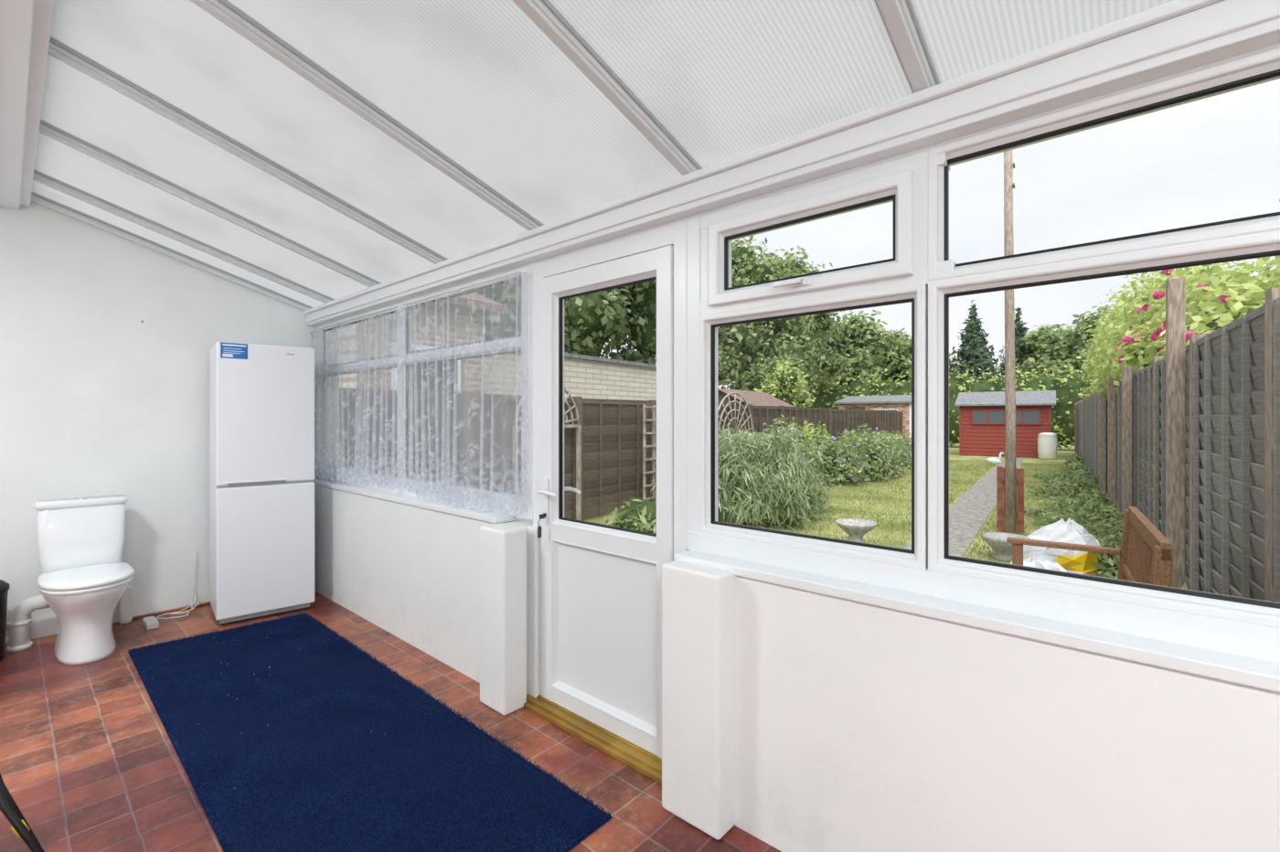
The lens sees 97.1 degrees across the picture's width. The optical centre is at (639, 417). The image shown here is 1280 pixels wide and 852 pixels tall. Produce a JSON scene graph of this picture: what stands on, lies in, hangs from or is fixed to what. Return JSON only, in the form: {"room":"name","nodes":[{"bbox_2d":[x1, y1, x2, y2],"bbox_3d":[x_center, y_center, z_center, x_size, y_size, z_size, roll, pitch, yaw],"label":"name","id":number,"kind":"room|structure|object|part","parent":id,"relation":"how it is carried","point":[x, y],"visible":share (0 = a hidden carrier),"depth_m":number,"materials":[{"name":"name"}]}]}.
{"room":"sunroom","nodes":[
{"label":"sunroom","id":0,"kind":"room"},
{"bbox_2d":[0,201,338,644],"bbox_3d":[-3.648,0.042,3.625,0.150,2.816,3.170,0,0,42],"label":"wall","id":1,"kind":"structure","parent":0,"point":[96,400],"depth_m":3.72,"materials":[{"name":"white paint"}]},
{"bbox_2d":[0,0,53,210],"bbox_3d":[-1.065,-1.343,0.955,7.260,0.215,0.192,0,0,42],"label":"trim ledger","id":2,"kind":"structure","parent":1,"relation":"attached to","point":[25,25],"depth_m":2.17,"materials":[{"name":"white plastic"}]},
{"bbox_2d":[0,591,781,851],"bbox_3d":[-0.920,1.410,1.132,7.480,0.120,3.270,0,0,42],"label":"floor","id":3,"kind":"structure","parent":0,"point":[89,761],"depth_m":2.28,"materials":[{"name":"tile"}]},
{"bbox_2d":[0,579,9,661],"bbox_3d":[-3.642,1.120,3.098,0.248,0.460,0.248,0,0,42],"label":"pedal bin","id":4,"kind":"object","parent":3,"relation":"on","point":[4,586],"visible":1,"depth_m":3.14,"materials":[{"name":"black plastic"}]},
{"bbox_2d":[0,772,44,851],"bbox_3d":[-2.043,1.048,1.762,0.536,0.595,0.148,0,0,0],"label":"tripod","id":5,"kind":"object","parent":3,"relation":"on","point":[8,806],"visible":1,"depth_m":1.72,"materials":[{"name":"black metal"}]},
{"bbox_2d":[5,595,50,651],"bbox_3d":[-4.064,1.199,2.953,1.413,0.301,0.167,0,0,-42],"label":"pipe","id":6,"kind":"object","parent":3,"relation":"on","point":[18,626],"visible":0.85,"depth_m":3.29,"materials":[{"name":"white plastic"}]},
{"bbox_2d":[33,494,134,665],"bbox_3d":[-3.211,0.919,3.276,0.722,0.861,0.400,0,0,42],"label":"toilet","id":7,"kind":"object","parent":3,"relation":"on","point":[83,578],"visible":1,"depth_m":3.27,"materials":[{"name":"white ceramic"}]},
{"bbox_3d":[-3.404,0.513,3.448,0.204,0.038,0.400,0,0,42],"label":"cistern lid","id":8,"kind":"part","parent":7,"relation":"part of","materials":[{"name":"white ceramic"}]},
{"bbox_3d":[-3.135,0.910,3.209,0.520,0.059,0.388,0,0,42],"label":"seat and lid","id":9,"kind":"part","parent":7,"relation":"part of","materials":[{"name":"white plastic"}]},
{"bbox_2d":[118,584,132,624],"bbox_3d":[-3.390,1.230,3.723,0.095,0.240,0.060,0,0,42],"label":"bottle","id":10,"kind":"object","parent":3,"relation":"on","point":[125,602],"visible":0.92,"depth_m":3.69,"materials":[{"name":"white plastic"}]},
{"bbox_2d":[142,616,159,629],"bbox_3d":[-3.176,1.330,3.667,0.180,0.040,0.060,0,0,42],"label":"socket","id":11,"kind":"object","parent":3,"relation":"on","point":[150,623],"visible":1,"depth_m":3.62,"materials":[{"name":"white plastic"}]},
{"bbox_2d":[132,601,210,619],"bbox_3d":[-3.183,1.340,4.014,0.020,0.018,0.630,0,0,42],"label":"copper pipe","id":12,"kind":"object","parent":3,"relation":"on","point":[208,602],"visible":0.58,"depth_m":3.91,"materials":[{"name":"brown"}]},
{"bbox_2d":[155,551,200,619],"bbox_3d":[-3.172,1.147,3.868,0.193,0.394,0.279,0,0,-18],"label":"power cable","id":13,"kind":"object","parent":3,"relation":"on","point":[191,604],"visible":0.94,"depth_m":3.93,"materials":[{"name":"white plastic"}]},
{"bbox_2d":[209,341,314,625],"bbox_3d":[-2.684,0.430,4.008,0.557,1.840,0.574,0,0,-41],"label":"freezer","id":14,"kind":"object","parent":3,"relation":"on","point":[261,397],"visible":1,"depth_m":3.79,"materials":[{"name":"white metal"}]},
{"bbox_3d":[-2.515,-0.025,3.816,0.557,0.929,0.055,0,0,-41],"label":"fridge door","id":15,"kind":"part","parent":14,"relation":"part of","materials":[{"name":"white metal"}]},
{"bbox_3d":[-2.515,0.877,3.816,0.557,0.845,0.055,0,0,-41],"label":"freezer door","id":16,"kind":"part","parent":14,"relation":"part of","materials":[{"name":"white metal"}]},
{"bbox_2d":[128,612,612,851],"bbox_3d":[-1.522,1.338,2.574,3.054,0.020,0.952,0,0,42],"label":"carpet","id":17,"kind":"object","parent":3,"relation":"on","point":[288,735],"visible":1,"depth_m":2.21,"materials":[{"name":"blue carpet"}]},
{"bbox_2d":[522,693,661,784],"bbox_3d":[-0.168,1.330,2.413,0.933,0.040,0.173,0,0,42],"label":"threshold","id":18,"kind":"object","parent":3,"relation":"on","point":[644,762],"visible":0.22,"depth_m":2.34,"materials":[{"name":"wood"}]},
{"bbox_2d":[32,0,1173,307],"bbox_3d":[-0.458,-1.106,1.712,7.360,0.595,1.950,0,0,42],"label":"ceiling","id":19,"kind":"structure","parent":0,"point":[479,81],"depth_m":1.94,"materials":[{"name":"white paint"}]},
{"bbox_2d":[32,170,334,303],"bbox_3d":[-2.807,-1.123,3.766,0.066,0.594,1.900,0,0,42],"label":"bar","id":20,"kind":"object","parent":19,"relation":"attached to","point":[38,176],"visible":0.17,"depth_m":3.56,"materials":[{"name":"white plastic"}]},
{"bbox_2d":[38,119,380,287],"bbox_3d":[-2.216,-1.123,3.241,0.066,0.594,1.900,0,0,42],"label":"bar","id":21,"kind":"object","parent":19,"relation":"attached to","point":[46,129],"visible":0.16,"depth_m":3.02,"materials":[{"name":"white plastic"}]},
{"bbox_2d":[48,36,447,264],"bbox_3d":[-1.581,-1.123,2.677,0.066,0.594,1.900,0,0,42],"label":"bar","id":22,"kind":"object","parent":19,"relation":"attached to","point":[57,49],"visible":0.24,"depth_m":2.42,"materials":[{"name":"white plastic"}]},
{"bbox_2d":[190,0,543,230],"bbox_3d":[-0.942,-1.123,2.109,0.066,0.594,1.900,0,0,42],"label":"bar","id":23,"kind":"object","parent":19,"relation":"attached to","point":[223,11],"visible":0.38,"depth_m":2.00,"materials":[{"name":"white plastic"}]},
{"bbox_2d":[512,0,702,175],"bbox_3d":[-0.273,-1.123,1.514,0.066,0.594,1.900,0,0,42],"label":"bar","id":24,"kind":"object","parent":19,"relation":"attached to","point":[542,13],"visible":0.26,"depth_m":1.68,"materials":[{"name":"white plastic"}]},
{"bbox_2d":[874,0,940,93],"bbox_3d":[0.306,-1.123,0.999,0.066,0.594,1.900,0,0,42],"label":"bar","id":25,"kind":"object","parent":19,"relation":"attached to","point":[901,21],"visible":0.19,"depth_m":1.38,"materials":[{"name":"white plastic"}]},
{"bbox_2d":[314,484,1279,851],"bbox_3d":[0.050,0.340,2.208,7.260,2.220,0.373,0,0,42],"label":"wall","id":26,"kind":"structure","parent":0,"point":[794,720],"depth_m":1.59,"materials":[{"name":"white paint"}]},
{"bbox_2d":[312,477,516,523],"bbox_3d":[-1.672,0.503,3.702,2.698,0.030,0.125,0,0,42],"label":"sill","id":27,"kind":"structure","parent":26,"relation":"attached to","point":[490,517],"depth_m":3.30,"materials":[{"name":"white plastic"}]},
{"bbox_2d":[314,262,533,519],"bbox_3d":[-1.563,-0.135,3.697,2.869,1.250,0.078,0,0,42],"label":"frame","id":28,"kind":"object","parent":26,"relation":"attached to","point":[521,342],"visible":0.66,"depth_m":3.38,"materials":[{"name":"white plastic"}]},
{"bbox_2d":[309,271,528,515],"bbox_3d":[-1.610,-0.107,3.637,2.860,1.187,0.052,0,0,42],"label":"curtain","id":29,"kind":"object","parent":28,"relation":"hanging from","point":[322,469],"visible":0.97,"depth_m":3.31,"materials":[{"name":"fabric"}]},
{"bbox_2d":[533,217,689,693],"bbox_3d":[-0.147,0.283,2.436,0.920,2.074,0.070,0,0,42],"label":"frame","id":30,"kind":"object","parent":26,"relation":"attached to","point":[674,233],"visible":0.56,"depth_m":2.19,"materials":[{"name":"white plastic"}]},
{"bbox_2d":[541,245,673,758],"bbox_3d":[-0.153,0.328,2.424,0.780,1.965,0.072,0,0,42],"label":"leaf","id":31,"kind":"object","parent":30,"relation":"in","point":[602,584],"visible":0.91,"depth_m":2.40,"materials":[{"name":"white plastic"}]},
{"bbox_2d":[536,478,581,523],"bbox_3d":[-0.373,0.385,2.617,0.132,0.210,0.180,0,0,42],"label":"door handle","id":32,"kind":"object","parent":31,"relation":"attached to","point":[545,491],"depth_m":2.62,"materials":[{"name":"white plastic"}]},
{"bbox_2d":[537,512,546,537],"bbox_3d":[-0.450,0.496,2.606,0.018,0.109,0.050,0,0,42],"label":"keys","id":33,"kind":"object","parent":32,"relation":"attached to","point":[543,515],"visible":1,"depth_m":2.59,"materials":[{"name":"grey metal"}]},
{"bbox_2d":[303,0,1279,326],"bbox_3d":[0.061,-0.806,2.221,7.260,0.117,0.200,0,0,42],"label":"beam","id":34,"kind":"structure","parent":26,"relation":"on","point":[1174,37],"depth_m":1.52,"materials":[{"name":"white plastic"}]},
{"bbox_2d":[30,191,312,310],"bbox_3d":[-3.195,-1.115,3.985,0.050,0.540,1.610,0,0,42],"label":"bar","id":35,"kind":"object","parent":34,"relation":"on","point":[39,199],"visible":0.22,"depth_m":3.87,"materials":[{"name":"white plastic"}]},
{"bbox_2d":[708,169,914,306],"bbox_3d":[0.521,-0.545,1.816,0.679,0.290,0.075,0,0,42],"label":"casement","id":36,"kind":"object","parent":26,"relation":"attached to","point":[898,188],"visible":0.94,"depth_m":1.74,"materials":[{"name":"white plastic"}]},
{"bbox_2d":[772,277,810,287],"bbox_3d":[0.481,-0.425,1.786,0.115,0.024,0.048,0,0,42],"label":"handle","id":37,"kind":"object","parent":36,"relation":"attached to","point":[799,282],"depth_m":1.76,"materials":[{"name":"white plastic"}]},
{"bbox_2d":[673,549,1279,693],"bbox_3d":[0.986,0.503,1.339,2.205,0.030,0.125,0,0,42],"label":"sill","id":38,"kind":"structure","parent":26,"relation":"attached to","point":[1234,668],"depth_m":1.34,"materials":[{"name":"white plastic"}]},
{"bbox_2d":[686,42,1279,662],"bbox_3d":[1.026,-0.135,1.394,2.218,1.250,0.079,0,0,42],"label":"frame","id":39,"kind":"object","parent":26,"relation":"attached to","point":[1246,627],"visible":0.95,"depth_m":1.53,"materials":[{"name":"white plastic"}]},
{"label":"outside","id":40,"kind":"structure","parent":0,"visible":0},
{"bbox_2d":[583,443,1116,574],"bbox_3d":[20.978,1.550,46.169,110.000,0.200,93.115,0,0,42],"label":"lawn","id":41,"kind":"structure","parent":40,"point":[954,451],"depth_m":9.48,"materials":[{"name":"green plant"}]},
{"bbox_2d":[338,292,504,394],"bbox_3d":[-4.522,-0.700,8.168,5.300,4.300,2.100,0,0,36],"label":"extension","id":42,"kind":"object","parent":41,"relation":"on","point":[457,331],"visible":0.14,"depth_m":6.72,"materials":[{"name":"brick"}]},
{"bbox_2d":[476,280,575,351],"bbox_3d":[-5.656,-4.084,21.483,7.041,11.077,7.501,0,0,-16],"label":"broadleaf tree","id":43,"kind":"object","parent":41,"relation":"on","point":[513,297],"visible":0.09,"depth_m":19.21,"materials":[{"name":"green plant"}]},
{"bbox_2d":[512,387,580,520],"bbox_3d":[-1.149,0.491,7.144,0.044,1.918,1.160,0,0,36],"label":"trellis","id":44,"kind":"object","parent":41,"relation":"on","point":[577,426],"visible":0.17,"depth_m":7.52,"materials":[{"name":"wood"}]},
{"bbox_2d":[484,352,656,400],"bbox_3d":[-2.350,0.140,12.213,4.070,2.620,6.200,0,0,36],"label":"block garage","id":45,"kind":"structure","parent":41,"relation":"on","point":[585,377],"depth_m":10.88,"materials":[{"name":"beige brick"}]},
{"bbox_2d":[505,282,654,363],"bbox_3d":[-2.270,-4.362,22.904,7.646,11.632,7.830,0,0,36],"label":"broadleaf tree","id":46,"kind":"object","parent":41,"relation":"on","point":[590,318],"visible":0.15,"depth_m":20.00,"materials":[{"name":"green plant"}]},
{"bbox_2d":[338,387,902,521],"bbox_3d":[4.201,0.580,14.752,0.106,1.740,24.700,0,0,36],"label":"fence","id":47,"kind":"object","parent":41,"relation":"on","point":[611,430],"visible":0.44,"depth_m":7.97,"materials":[{"name":"brown wood"}]},
{"bbox_2d":[600,279,656,364],"bbox_3d":[0.593,-5.118,23.471,5.466,13.144,6.564,0,0,-7],"label":"broadleaf tree","id":48,"kind":"object","parent":41,"relation":"on","point":[644,322],"visible":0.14,"depth_m":22.41,"materials":[{"name":"green plant"}]},
{"bbox_2d":[602,497,656,533],"bbox_3d":[0.438,1.019,7.612,1.149,0.861,2.619,0,0,36],"label":"clump","id":49,"kind":"object","parent":41,"relation":"on","point":[640,515],"visible":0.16,"depth_m":6.72,"materials":[{"name":"green plant"}]},
{"bbox_2d":[642,405,656,501],"bbox_3d":[0.224,0.625,8.761,0.050,1.650,0.590,0,0,36],"label":"trellis","id":50,"kind":"object","parent":41,"relation":"on","point":[654,420],"visible":0.53,"depth_m":8.59,"materials":[{"name":"brown wood"}]},
{"bbox_2d":[718,392,753,437],"bbox_3d":[1.902,0.467,11.355,0.045,1.967,1.760,0,0,36],"label":"trellis","id":51,"kind":"object","parent":41,"relation":"on","point":[735,428],"visible":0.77,"depth_m":11.34,"materials":[{"name":"beige wood"}]},
{"bbox_2d":[649,424,833,529],"bbox_3d":[1.535,0.764,8.311,2.380,1.372,2.562,0,0,26],"label":"shrub","id":52,"kind":"object","parent":41,"relation":"on","point":[757,484],"visible":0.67,"depth_m":7.45,"materials":[{"name":"green plant"}]},
{"bbox_2d":[718,388,794,406],"bbox_3d":[2.916,0.325,16.301,2.600,2.250,3.200,0,0,36],"label":"shed","id":53,"kind":"object","parent":41,"relation":"on","point":[754,398],"visible":0.12,"depth_m":15.69,"materials":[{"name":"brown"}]},
{"bbox_2d":[718,234,819,390],"bbox_3d":[4.857,-3.648,25.932,6.436,10.206,6.651,0,0,7],"label":"broadleaf tree","id":54,"kind":"object","parent":41,"relation":"on","point":[741,345],"visible":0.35,"depth_m":24.78,"materials":[{"name":"green plant"}]},
{"bbox_2d":[736,352,815,407],"bbox_3d":[5.682,-0.631,23.826,3.189,4.187,3.441,0,0,1],"label":"broadleaf tree","id":55,"kind":"object","parent":41,"relation":"on","point":[754,378],"visible":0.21,"depth_m":23.38,"materials":[{"name":"green plant"}]},
{"bbox_2d":[752,359,814,407],"bbox_3d":[4.787,-0.256,19.285,2.360,3.440,2.334,0,0,-14],"label":"broadleaf tree","id":56,"kind":"object","parent":41,"relation":"on","point":[784,383],"visible":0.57,"depth_m":18.74,"materials":[{"name":"green plant"}]},
{"bbox_2d":[749,320,849,391],"bbox_3d":[9.975,-4.116,38.124,8.310,11.143,7.770,0,0,41],"label":"broadleaf tree","id":57,"kind":"object","parent":41,"relation":"on","point":[837,338],"visible":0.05,"depth_m":35.98,"materials":[{"name":"green plant"}]},
{"bbox_2d":[756,245,853,407],"bbox_3d":[7.946,-3.698,29.006,5.778,10.306,6.018,0,0,-3],"label":"broadleaf tree","id":58,"kind":"object","parent":41,"relation":"on","point":[828,364],"visible":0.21,"depth_m":28.76,"materials":[{"name":"green plant"}]},
{"bbox_2d":[787,416,879,452],"bbox_3d":[5.837,0.703,16.518,1.289,1.492,8.649,0,0,36],"label":"shrub","id":59,"kind":"object","parent":41,"relation":"on","point":[814,432],"visible":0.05,"depth_m":14.53,"materials":[{"name":"green plant"}]},
{"bbox_2d":[760,414,911,487],"bbox_3d":[6.215,0.703,15.438,2.808,1.566,11.919,0,0,36],"label":"bush","id":60,"kind":"object","parent":41,"relation":"on","point":[861,456],"visible":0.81,"depth_m":12.63,"materials":[{"name":"green plant"}]},
{"bbox_2d":[835,518,876,542],"bbox_3d":[2.043,1.218,5.349,0.370,0.465,0.370,0,0,36],"label":"birdbath","id":61,"kind":"object","parent":41,"relation":"on","point":[856,528],"visible":0.63,"depth_m":5.29,"materials":[{"name":"grey stone"}]},
{"bbox_2d":[823,309,897,386],"bbox_3d":[13.681,-2.834,37.770,7.130,8.580,6.469,0,0,42],"label":"broadleaf tree","id":62,"kind":"object","parent":41,"relation":"on","point":[869,352],"visible":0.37,"depth_m":35.67,"materials":[{"name":"green plant"}]},
{"bbox_2d":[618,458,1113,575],"bbox_3d":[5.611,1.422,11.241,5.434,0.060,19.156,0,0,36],"label":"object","id":63,"kind":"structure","parent":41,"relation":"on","point":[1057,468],"depth_m":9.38,"materials":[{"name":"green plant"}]},
{"bbox_2d":[833,394,911,444],"bbox_3d":[11.171,0.185,26.373,3.450,2.530,2.400,0,0,36],"label":"outbuilding","id":64,"kind":"structure","parent":41,"relation":"on","point":[902,403],"depth_m":25.48,"materials":[{"name":"beige brick"}]},
{"bbox_2d":[871,327,911,383],"bbox_3d":[17.708,-2.302,38.033,5.510,7.518,5.273,0,0,-4],"label":"broadleaf tree","id":65,"kind":"object","parent":41,"relation":"on","point":[902,358],"visible":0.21,"depth_m":37.04,"materials":[{"name":"green plant"}]},
{"bbox_2d":[801,354,1093,449],"bbox_3d":[15.009,-0.804,27.942,17.372,4.506,2.660,0,0,36],"label":"hedge","id":66,"kind":"object","parent":41,"relation":"on","point":[1065,384],"visible":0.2,"depth_m":26.53,"materials":[{"name":"green plant"}]},
{"bbox_2d":[949,345,960,373],"bbox_3d":[20.725,-2.969,39.096,5.159,8.844,5.353,0,0,36],"label":"broadleaf tree","id":67,"kind":"object","parent":41,"relation":"on","point":[949,346],"visible":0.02,"depth_m":38.67,"materials":[{"name":"green plant"}]},
{"bbox_2d":[903,458,1023,556],"bbox_3d":[5.643,1.444,12.225,4.600,0.012,21.400,0,0,36],"label":"garden path","id":68,"kind":"structure","parent":41,"relation":"on","point":[965,529],"depth_m":8.67,"materials":[{"name":"concrete"}]},
{"bbox_2d":[949,299,1003,380],"bbox_3d":[22.319,-3.260,37.979,6.295,9.424,6.354,0,0,-15],"label":"conifer tree","id":69,"kind":"object","parent":41,"relation":"on","point":[974,354],"visible":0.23,"depth_m":37.50,"materials":[{"name":"green plant"}]},
{"bbox_2d":[985,452,1003,466],"bbox_3d":[10.631,1.234,16.885,0.511,0.432,0.200,0,0,36],"label":"ornament","id":70,"kind":"object","parent":41,"relation":"on","point":[994,461],"visible":0.96,"depth_m":16.84,"materials":[{"name":"white"}]},
{"bbox_2d":[981,532,1026,562],"bbox_3d":[3.756,1.333,5.787,0.430,0.235,0.430,0,0,36],"label":"stone planter","id":71,"kind":"object","parent":41,"relation":"on","point":[997,540],"visible":0.56,"depth_m":5.74,"materials":[{"name":"grey stone"}]},
{"bbox_2d":[954,390,1055,458],"bbox_3d":[14.146,0.240,21.871,3.150,2.520,2.600,0,0,36],"label":"garden shed","id":72,"kind":"object","parent":41,"relation":"on","point":[982,415],"visible":0.84,"depth_m":21.10,"materials":[{"name":"red wood"}]},
{"bbox_2d":[1003,149,1016,533],"bbox_3d":[4.578,-0.975,6.989,0.128,4.850,0.150,0,0,36],"label":"wooden pole","id":73,"kind":"object","parent":41,"relation":"on","point":[1010,478],"visible":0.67,"depth_m":6.95,"materials":[{"name":"brown wood"}]},
{"bbox_2d":[996,466,1023,534],"bbox_3d":[4.641,1.034,7.079,0.284,0.832,0.050,0,0,36],"label":"guard","id":74,"kind":"object","parent":41,"relation":"on","point":[1000,482],"visible":0.62,"depth_m":7.09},
{"bbox_2d":[994,307,1034,377],"bbox_3d":[26.213,-3.123,38.817,5.438,9.150,5.477,0,0,-9],"label":"conifer tree","id":75,"kind":"object","parent":41,"relation":"on","point":[1019,331],"visible":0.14,"depth_m":38.68,"materials":[{"name":"green plant"}]},
{"bbox_2d":[1009,556,1067,572],"bbox_3d":[3.533,1.347,4.957,0.512,0.221,0.688,0,0,36],"label":"sack","id":76,"kind":"object","parent":41,"relation":"on","point":[1033,562],"visible":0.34,"depth_m":4.94,"materials":[{"name":"plastic"}]},
{"bbox_2d":[1000,323,1083,379],"bbox_3d":[27.183,-2.400,37.761,5.519,7.713,6.399,0,0,4],"label":"broadleaf tree","id":77,"kind":"object","parent":41,"relation":"on","point":[1043,333],"visible":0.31,"depth_m":36.83,"materials":[{"name":"green plant"}]},
{"bbox_2d":[1037,432,1057,459],"bbox_3d":[14.221,0.980,19.717,0.560,0.940,0.560,0,0,36],"label":"water butt","id":78,"kind":"object","parent":41,"relation":"on","point":[1047,442],"visible":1,"depth_m":19.51,"materials":[{"name":"white plastic"}]},
{"bbox_2d":[1023,518,1100,575],"bbox_3d":[3.902,1.193,5.335,0.700,0.515,0.806,0,0,36],"label":"sack","id":79,"kind":"object","parent":41,"relation":"on","point":[1073,561],"visible":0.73,"depth_m":5.09,"materials":[{"name":"plastic"}]},
{"bbox_2d":[1030,301,1126,376],"bbox_3d":[28.424,-2.776,34.095,8.029,8.464,6.794,0,0,5],"label":"broadleaf tree","id":80,"kind":"object","parent":41,"relation":"on","point":[1070,351],"visible":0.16,"depth_m":34.20,"materials":[{"name":"green plant"}]},
{"bbox_2d":[1006,506,1174,586],"bbox_3d":[2.428,1.001,3.175,0.676,0.902,1.290,0,0,36],"label":"garden bench","id":81,"kind":"object","parent":41,"relation":"on","point":[1146,556],"visible":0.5,"depth_m":3.16,"materials":[{"name":"brown wood"}]},
{"bbox_2d":[1098,382,1105,491],"bbox_3d":[8.536,0.400,10.431,0.090,2.100,0.090,0,0,36],"label":"timber post","id":82,"kind":"object","parent":41,"relation":"on","point":[1102,396],"visible":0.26,"depth_m":10.40,"materials":[{"name":"brown wood"}]},
{"bbox_2d":[1024,453,1187,589],"bbox_3d":[7.920,1.222,10.479,1.312,0.456,17.063,0,0,36],"label":"undergrowth","id":83,"kind":"object","parent":41,"relation":"on","point":[1092,503],"visible":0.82,"depth_m":8.19,"materials":[{"name":"green plant"}]},
{"bbox_2d":[1108,375,1116,510],"bbox_3d":[7.362,0.400,8.812,0.090,2.100,0.090,0,0,36],"label":"timber post","id":84,"kind":"object","parent":41,"relation":"on","point":[1112,397],"visible":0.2,"depth_m":8.78,"materials":[{"name":"brown wood"}]},
{"bbox_2d":[1121,365,1131,515],"bbox_3d":[6.130,0.400,7.112,0.090,2.100,0.090,0,0,36],"label":"timber post","id":85,"kind":"object","parent":41,"relation":"on","point":[1126,370],"visible":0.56,"depth_m":7.08,"materials":[{"name":"brown wood"}]},
{"bbox_2d":[1165,277,1185,588],"bbox_3d":[4.122,0.190,4.349,0.100,2.520,0.100,0,0,36],"label":"timber post","id":86,"kind":"object","parent":41,"relation":"on","point":[1175,287],"visible":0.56,"depth_m":4.31,"materials":[{"name":"brown wood"}]},
{"bbox_2d":[1074,287,1279,603],"bbox_3d":[10.002,0.420,12.277,0.107,2.060,27.500,0,0,36],"label":"fence","id":87,"kind":"object","parent":41,"relation":"on","point":[1232,371],"visible":0.75,"depth_m":3.55,"materials":[{"name":"grey wood"}]},
{"bbox_2d":[1075,199,1279,401],"bbox_3d":[10.275,-1.163,11.303,2.615,5.232,18.076,0,0,33],"label":"climbing rose","id":88,"kind":"object","parent":41,"relation":"on","point":[1136,336],"visible":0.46,"depth_m":7.17,"materials":[{"name":"green plant"}]},
{"bbox_2d":[1260,255,1279,287],"bbox_3d":[15.931,-1.382,12.145,3.949,5.681,4.944,0,0,7],"label":"broadleaf tree","id":89,"kind":"object","parent":41,"relation":"on","point":[1269,263],"visible":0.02,"depth_m":13.32,"materials":[{"name":"green plant"}]}
]}

